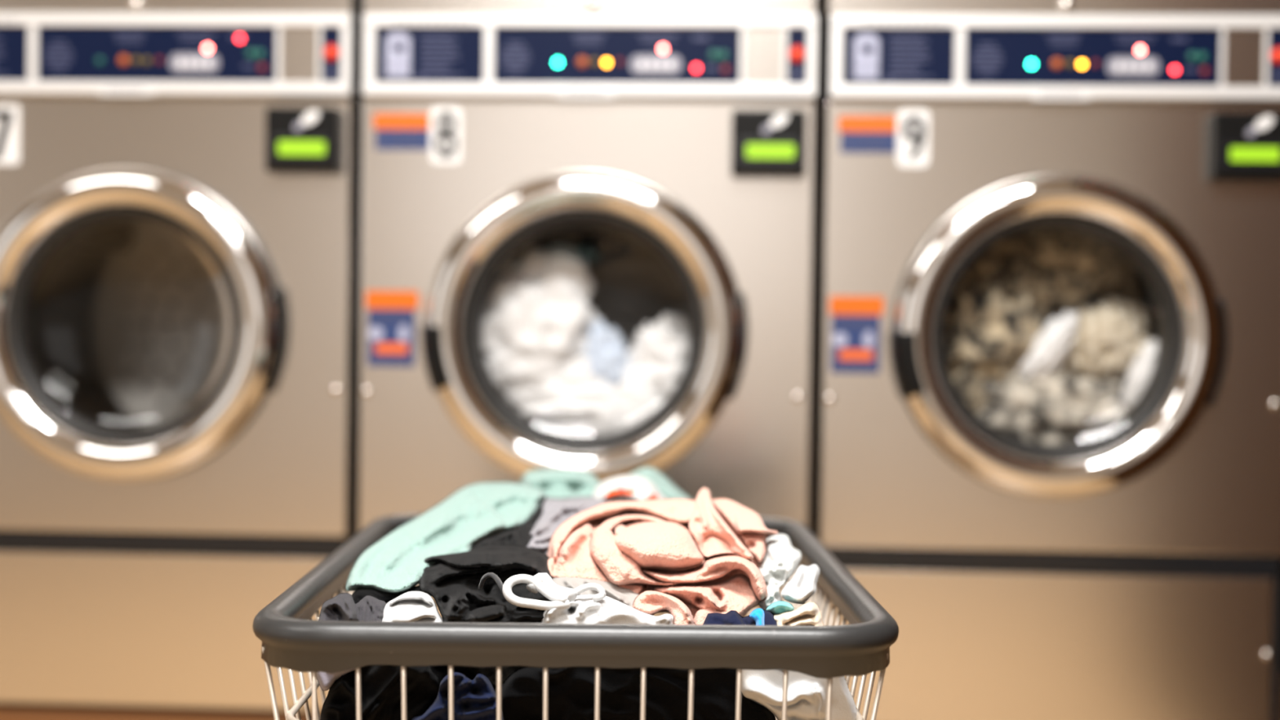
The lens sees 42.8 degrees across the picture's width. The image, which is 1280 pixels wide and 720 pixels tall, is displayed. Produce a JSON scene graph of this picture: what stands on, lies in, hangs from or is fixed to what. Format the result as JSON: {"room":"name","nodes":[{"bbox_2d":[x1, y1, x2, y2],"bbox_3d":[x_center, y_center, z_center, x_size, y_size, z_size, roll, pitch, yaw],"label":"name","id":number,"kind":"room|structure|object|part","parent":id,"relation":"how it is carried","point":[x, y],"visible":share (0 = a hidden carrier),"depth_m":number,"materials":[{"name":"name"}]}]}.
{"room":"laundry","nodes":[
{"label":"laundry","id":0,"kind":"room"},
{"bbox_2d":[1279,639,1279,669],"bbox_3d":[1.167,-0.497,2.003,0.100,2.750,2.650,1,1,3],"label":"wall","id":1,"kind":"structure","parent":0,"point":[1279,639],"depth_m":2.96,"materials":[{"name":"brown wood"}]},
{"bbox_2d":[0,669,1279,719],"bbox_3d":[-0.068,0.694,2.929,2.900,0.299,0.890,1,1,3],"label":"floor","id":2,"kind":"structure","parent":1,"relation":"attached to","point":[8,711],"depth_m":2.53,"materials":[{"name":"brown tile"}]},
{"bbox_2d":[0,0,365,711],"bbox_3d":[-0.763,-0.099,2.835,0.684,1.250,0.770,1,1,3],"label":"washing machine","id":3,"kind":"object","parent":2,"relation":"on","point":[180,180],"visible":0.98,"depth_m":2.50,"materials":[{"name":"silver metal"}]},
{"bbox_2d":[0,19,15,22],"bbox_3d":[-1.009,-0.516,2.489,0.117,0.004,0.001,1,1,3],"label":"print","id":4,"kind":"object","parent":3,"relation":"attached to","point":[2,20],"depth_m":2.49,"materials":[{"name":"grey"}]},
{"bbox_3d":[-0.779,-0.409,2.477,0.085,0.016,0.003,1,1,3],"label":"name plate","id":5,"kind":"part","parent":3,"relation":"part of","materials":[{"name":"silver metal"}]},
{"bbox_3d":[-0.791,0.415,2.517,0.655,0.236,0.012,1,1,3],"label":"panel","id":6,"kind":"part","parent":3,"relation":"part of","materials":[{"name":"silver metal"}]},
{"bbox_3d":[-0.787,0.281,2.519,0.675,0.030,0.017,1,1,3],"label":"dark trim","id":7,"kind":"part","parent":3,"relation":"part of","materials":[{"name":"black metal"}]},
{"bbox_3d":[-0.783,-0.068,2.507,0.683,0.666,0.012,1,1,3],"label":"panel","id":8,"kind":"part","parent":3,"relation":"part of","materials":[{"name":"silver metal"}]},
{"bbox_3d":[-0.776,-0.622,2.496,0.683,0.186,0.012,1,1,3],"label":"panel","id":9,"kind":"part","parent":3,"relation":"part of","materials":[{"name":"silver metal"}]},
{"bbox_3d":[-0.776,-0.465,2.490,0.680,0.125,0.026,1,1,3],"label":"control panel","id":10,"kind":"part","parent":3,"relation":"part of","materials":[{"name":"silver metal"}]},
{"bbox_3d":[-0.784,-0.054,2.492,0.480,0.480,0.016,1,1,3],"label":"door","id":11,"kind":"part","parent":3,"relation":"part of","materials":[{"name":"silver metal"}]},
{"bbox_3d":[-0.783,-0.054,2.509,0.328,0.328,0.028,1,1,3],"label":"door glass","id":12,"kind":"part","parent":3,"relation":"part of","materials":[{"name":"clear glass"}]},
{"bbox_2d":[358,0,817,617],"bbox_3d":[-0.064,-0.089,2.794,0.684,1.250,0.770,1,1,3],"label":"washing machine","id":13,"kind":"object","parent":2,"relation":"on","point":[494,131],"visible":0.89,"depth_m":2.44,"materials":[{"name":"silver"}]},
{"bbox_2d":[394,20,471,23],"bbox_3d":[-0.311,-0.507,2.448,0.117,0.004,0.001,1,1,3],"label":"print","id":14,"kind":"object","parent":13,"relation":"attached to","point":[395,21],"depth_m":2.45,"materials":[{"name":"grey"}]},
{"bbox_3d":[-0.307,-0.002,2.445,0.032,0.099,0.060,0,1,-29],"label":"door handle","id":15,"kind":"part","parent":13,"relation":"part of","materials":[{"name":"black plastic"}]},
{"bbox_2d":[482,244,603,408],"bbox_3d":[-0.168,-0.033,2.571,0.231,0.298,0.141,1,1,3],"label":"clothes","id":16,"kind":"object","parent":13,"relation":"in","point":[538,318],"visible":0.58,"depth_m":2.52,"materials":[{"name":"white fabric"}]},
{"bbox_3d":[-0.081,-0.399,2.436,0.085,0.016,0.003,1,1,3],"label":"name plate","id":17,"kind":"part","parent":13,"relation":"part of","materials":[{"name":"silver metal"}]},
{"bbox_3d":[-0.084,-0.058,2.466,0.683,0.666,0.012,1,1,3],"label":"panel","id":18,"kind":"part","parent":13,"relation":"part of","materials":[{"name":"silver metal"}]},
{"bbox_2d":[514,354,663,435],"bbox_3d":[-0.085,0.076,2.559,0.364,0.170,0.119,1,1,3],"label":"clothes","id":19,"kind":"object","parent":13,"relation":"in","point":[577,402],"visible":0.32,"depth_m":2.51,"materials":[{"name":"white fabric"}]},
{"bbox_3d":[-0.077,-0.612,2.455,0.683,0.186,0.012,1,1,3],"label":"panel","id":20,"kind":"part","parent":13,"relation":"part of","materials":[{"name":"silver metal"}]},
{"bbox_3d":[-0.077,-0.455,2.449,0.680,0.125,0.026,1,1,3],"label":"control panel","id":21,"kind":"part","parent":13,"relation":"part of","materials":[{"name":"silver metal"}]},
{"bbox_2d":[582,319,629,386],"bbox_3d":[-0.051,0.007,2.544,0.081,0.142,0.070,1,1,3],"label":"towel","id":22,"kind":"object","parent":13,"relation":"in","point":[607,357],"visible":0.8,"depth_m":2.52,"materials":[{"name":"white fabric"}]},
{"bbox_3d":[-0.092,0.425,2.476,0.655,0.236,0.012,1,1,3],"label":"panel","id":23,"kind":"part","parent":13,"relation":"part of","materials":[{"name":"metal"}]},
{"bbox_3d":[-0.085,-0.044,2.452,0.480,0.480,0.016,1,1,3],"label":"door","id":24,"kind":"part","parent":13,"relation":"part of","materials":[{"name":"silver metal"}]},
{"bbox_2d":[586,232,691,352],"bbox_3d":[0.003,-0.100,2.722,0.269,0.248,0.145,1,1,3],"label":"drum","id":25,"kind":"object","parent":13,"relation":"in","point":[634,286],"visible":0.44,"depth_m":2.67,"materials":[{"name":"stainless steel"}]},
{"bbox_2d":[626,313,690,402],"bbox_3d":[0.039,0.018,2.562,0.132,0.183,0.127,1,1,3],"label":"clothes","id":26,"kind":"object","parent":13,"relation":"in","point":[662,348],"visible":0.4,"depth_m":2.52,"materials":[{"name":"white fabric"}]},
{"bbox_2d":[808,0,1279,719],"bbox_3d":[0.635,-0.079,2.753,0.684,1.250,0.770,1,1,3],"label":"washing machine","id":27,"kind":"object","parent":2,"relation":"on","point":[1129,569],"visible":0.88,"depth_m":2.42,"materials":[{"name":"silver metal"}]},
{"bbox_2d":[863,21,943,24],"bbox_3d":[0.388,-0.497,2.408,0.117,0.004,0.001,1,1,3],"label":"print","id":28,"kind":"object","parent":27,"relation":"attached to","point":[864,22],"depth_m":2.41,"materials":[{"name":"grey"}]},
{"bbox_3d":[0.392,0.008,2.404,0.032,0.099,0.060,0,1,-29],"label":"door handle","id":29,"kind":"part","parent":27,"relation":"part of","materials":[{"name":"black plastic"}]},
{"bbox_2d":[943,241,1048,413],"bbox_3d":[0.528,-0.034,2.550,0.222,0.341,0.168,1,1,3],"label":"clothes","id":30,"kind":"object","parent":27,"relation":"in","point":[993,323],"visible":0.48,"depth_m":2.49,"materials":[{"name":"fabric"}]},
{"bbox_3d":[0.614,-0.034,2.411,0.480,0.480,0.016,1,1,3],"label":"door","id":31,"kind":"part","parent":27,"relation":"part of","materials":[{"name":"silver metal"}]},
{"bbox_2d":[1016,309,1081,380],"bbox_3d":[0.625,-0.012,2.505,0.101,0.131,0.072,1,1,3],"label":"sleeve","id":32,"kind":"object","parent":27,"relation":"in","point":[1048,353],"visible":0.92,"depth_m":2.48,"materials":[{"name":"white fabric"}]},
{"bbox_3d":[0.606,0.434,2.435,0.655,0.236,0.012,1,1,3],"label":"panel","id":33,"kind":"part","parent":27,"relation":"part of","materials":[{"name":"silver metal"}]},
{"bbox_3d":[0.615,-0.048,2.425,0.683,0.666,0.012,1,1,3],"label":"panel","id":34,"kind":"part","parent":27,"relation":"part of","materials":[{"name":"silver metal"}]},
{"bbox_3d":[0.611,0.300,2.438,0.675,0.030,0.017,1,1,3],"label":"dark trim","id":35,"kind":"part","parent":27,"relation":"part of","materials":[{"name":"black metal"}]},
{"bbox_2d":[976,364,1131,443],"bbox_3d":[0.624,0.090,2.527,0.344,0.177,0.142,1,1,3],"label":"clothes","id":36,"kind":"object","parent":27,"relation":"in","point":[1064,406],"visible":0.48,"depth_m":2.48,"materials":[{"name":"fabric"}]},
{"bbox_2d":[1062,297,1152,381],"bbox_3d":[0.720,-0.032,2.535,0.154,0.133,0.121,1,1,3],"label":"shirt","id":37,"kind":"object","parent":36,"relation":"on","point":[1111,335],"visible":0.7,"depth_m":2.49,"materials":[{"name":"fabric"}]},
{"bbox_3d":[0.622,-0.602,2.414,0.683,0.186,0.012,1,1,3],"label":"panel","id":38,"kind":"part","parent":27,"relation":"part of","materials":[{"name":"silver metal"}]},
{"bbox_3d":[0.622,-0.445,2.408,0.680,0.125,0.026,1,1,3],"label":"control panel","id":39,"kind":"part","parent":27,"relation":"part of","materials":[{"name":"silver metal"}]},
{"bbox_2d":[999,229,1120,314],"bbox_3d":[0.627,-0.139,2.588,0.268,0.142,0.167,1,1,3],"label":"clothes","id":40,"kind":"object","parent":27,"relation":"in","point":[1068,271],"visible":0.62,"depth_m":2.53,"materials":[{"name":"fabric"}]},
{"bbox_2d":[1046,307,1075,323],"bbox_3d":[0.625,-0.045,2.656,0.194,0.185,0.145,1,1,3],"label":"clothes","id":41,"kind":"object","parent":27,"relation":"in","point":[1059,315],"visible":0.02,"depth_m":2.60,"materials":[{"name":"fabric"}]},
{"bbox_3d":[0.618,-0.389,2.396,0.085,0.016,0.003,1,1,3],"label":"name plate","id":42,"kind":"part","parent":27,"relation":"part of","materials":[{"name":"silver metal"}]},
{"bbox_2d":[1121,339,1157,406],"bbox_3d":[0.767,0.024,2.491,0.061,0.110,0.058,1,1,3],"label":"sock","id":43,"kind":"object","parent":27,"relation":"in","point":[1139,374],"visible":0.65,"depth_m":2.47,"materials":[{"name":"white fabric"}]},
{"bbox_3d":[-0.297,0.951,-0.088,6.900,0.100,7.050,1,1,3],"label":"floor","id":44,"kind":"structure","parent":0,"visible":0},
{"bbox_2d":[252,513,898,719],"bbox_3d":[-0.061,0.535,1.674,0.534,0.668,0.772,1,1,-1],"label":"laundry basket","id":45,"kind":"object","parent":44,"relation":"on","point":[291,639],"visible":0.64,"depth_m":1.29,"materials":[{"name":"grey plastic"}]},
{"bbox_2d":[316,668,355,690],"bbox_3d":[-0.253,0.264,1.395,0.056,0.042,0.081,1,1,-9],"label":"jumper","id":46,"kind":"object","parent":45,"relation":"in","point":[326,680],"visible":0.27,"depth_m":1.36,"materials":[{"name":"grey"}]},
{"bbox_2d":[318,592,386,621],"bbox_3d":[-0.248,0.218,1.398,0.067,0.032,0.134,1,1,3],"label":"knitwear","id":47,"kind":"object","parent":45,"relation":"in","point":[341,607],"visible":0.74,"depth_m":1.39,"materials":[{"name":"grey fabric"}]},
{"bbox_2d":[351,585,431,604],"bbox_3d":[-0.222,0.212,1.457,0.071,0.021,0.077,1,1,-8],"label":"garment","id":48,"kind":"object","parent":45,"relation":"in","point":[357,595],"visible":0.28,"depth_m":1.45,"materials":[{"name":"black fabric"}]},
{"bbox_2d":[320,665,467,719],"bbox_3d":[-0.226,0.386,1.518,0.140,0.297,0.357,1,1,-9],"label":"clothes","id":49,"kind":"object","parent":45,"relation":"in","point":[380,685],"visible":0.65,"depth_m":1.37,"materials":[{"name":"black fabric"}]},
{"bbox_2d":[382,591,442,622],"bbox_3d":[-0.197,0.217,1.402,0.063,0.033,0.111,0,1,-27],"label":"cloth","id":50,"kind":"object","parent":45,"relation":"in","point":[411,606],"visible":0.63,"depth_m":1.39,"materials":[{"name":"white fabric"}]},
{"bbox_2d":[346,481,545,593],"bbox_3d":[-0.198,0.177,1.667,0.134,0.067,0.475,1,1,15],"label":"clothes","id":51,"kind":"object","parent":45,"relation":"in","point":[395,563],"visible":0.91,"depth_m":1.64,"materials":[{"name":"teal fabric"}]},
{"bbox_2d":[470,495,546,550],"bbox_3d":[-0.139,0.173,1.688,0.070,0.044,0.296,1,1,3],"label":"garment","id":52,"kind":"object","parent":51,"relation":"on","point":[518,535],"visible":0.59,"depth_m":1.62,"materials":[{"name":"black fabric"}]},
{"bbox_2d":[411,671,504,719],"bbox_3d":[-0.161,0.357,1.387,0.106,0.205,0.123,1,1,3],"label":"jeans","id":53,"kind":"object","parent":45,"relation":"in","point":[475,699],"visible":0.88,"depth_m":1.34,"materials":[{"name":"blue fabric"}]},
{"bbox_2d":[418,544,552,622],"bbox_3d":[-0.138,0.204,1.479,0.123,0.062,0.288,1,1,-8],"label":"garment","id":54,"kind":"object","parent":45,"relation":"in","point":[467,586],"visible":0.83,"depth_m":1.43,"materials":[{"name":"black fabric"}]},
{"bbox_2d":[462,666,524,693],"bbox_3d":[-0.152,0.292,1.469,0.130,0.092,0.144,1,1,3],"label":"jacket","id":55,"kind":"object","parent":45,"relation":"in","point":[471,673],"visible":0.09,"depth_m":1.40,"materials":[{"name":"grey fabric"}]},
{"bbox_2d":[520,468,600,497],"bbox_3d":[-0.091,0.157,1.931,0.110,0.053,0.157,1,1,3],"label":"towel","id":56,"kind":"object","parent":45,"relation":"in","point":[555,482],"visible":0.47,"depth_m":1.90,"materials":[{"name":"teal fabric"}]},
{"bbox_2d":[502,573,673,624],"bbox_3d":[-0.038,0.206,1.427,0.149,0.050,0.146,1,1,3],"label":"clothes","id":57,"kind":"object","parent":45,"relation":"in","point":[575,600],"visible":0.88,"depth_m":1.38,"materials":[{"name":"white fabric"}]},
{"bbox_3d":[-0.035,0.213,1.466,0.101,0.034,0.067,1,1,3],"label":"cloth panel","id":58,"kind":"part","parent":57,"relation":"part of","materials":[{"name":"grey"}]},
{"bbox_2d":[501,666,775,719],"bbox_3d":[-0.002,0.375,1.488,0.294,0.275,0.287,1,1,3],"label":"dress","id":59,"kind":"object","parent":45,"relation":"in","point":[571,690],"visible":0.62,"depth_m":1.36,"materials":[{"name":"black fabric"}]},
{"bbox_2d":[702,608,777,625],"bbox_3d":[0.086,0.221,1.391,0.068,0.023,0.089,1,1,3],"label":"garment","id":60,"kind":"object","parent":59,"relation":"on","point":[759,616],"visible":0.61,"depth_m":1.38,"materials":[{"name":"blue fabric"}]},
{"bbox_2d":[626,466,691,499],"bbox_3d":[0.022,0.157,1.940,0.095,0.056,0.146,1,1,3],"label":"towel","id":61,"kind":"object","parent":45,"relation":"in","point":[667,488],"visible":0.3,"depth_m":1.91,"materials":[{"name":"teal fabric"}]},
{"bbox_2d":[546,487,777,624],"bbox_3d":[0.019,0.192,1.563,0.228,0.121,0.364,1,1,-3],"label":"clothes","id":62,"kind":"object","parent":45,"relation":"in","point":[689,560],"visible":0.94,"depth_m":1.49,"materials":[{"name":"pink fabric"}]},
{"bbox_2d":[526,496,611,554],"bbox_3d":[-0.074,0.176,1.712,0.107,0.046,0.255,1,1,3],"label":"shirt","id":63,"kind":"object","parent":62,"relation":"on","point":[556,511],"visible":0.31,"depth_m":1.72,"materials":[{"name":"grey fabric"}]},
{"bbox_2d":[591,475,667,501],"bbox_3d":[-0.008,0.157,1.844,0.096,0.049,0.149,1,1,3],"label":"cloth","id":64,"kind":"object","parent":63,"relation":"on","point":[624,487],"visible":0.49,"depth_m":1.80,"materials":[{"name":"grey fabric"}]},
{"bbox_2d":[756,533,800,610],"bbox_3d":[0.132,0.203,1.569,0.043,0.057,0.235,1,1,8],"label":"shirt","id":65,"kind":"object","parent":45,"relation":"in","point":[780,560],"visible":0.77,"depth_m":1.51,"materials":[{"name":"grey fabric"}]},
{"bbox_2d":[741,669,857,719],"bbox_3d":[0.143,0.372,1.469,0.124,0.269,0.272,1,1,3],"label":"shirt","id":66,"kind":"object","parent":45,"relation":"in","point":[806,694],"visible":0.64,"depth_m":1.35,"materials":[{"name":"white fabric"}]},
{"bbox_2d":[773,601,824,626],"bbox_3d":[0.136,0.222,1.410,0.047,0.028,0.112,1,1,3],"label":"cloth","id":67,"kind":"object","parent":66,"relation":"on","point":[809,614],"visible":0.62,"depth_m":1.38,"materials":[{"name":"beige fabric"}]},
{"bbox_2d":[766,600,794,613],"bbox_3d":[0.122,0.216,1.427,0.024,0.015,0.059,1,1,3],"label":"cloth","id":68,"kind":"object","parent":67,"relation":"on","point":[779,606],"visible":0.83,"depth_m":1.41,"materials":[{"name":"teal fabric"}]},
{"bbox_2d":[781,564,819,604],"bbox_3d":[0.147,0.206,1.499,0.032,0.028,0.149,1,1,10],"label":"towel","id":69,"kind":"object","parent":45,"relation":"in","point":[801,587],"visible":1,"depth_m":1.47,"materials":[{"name":"grey fabric"}]}
]}

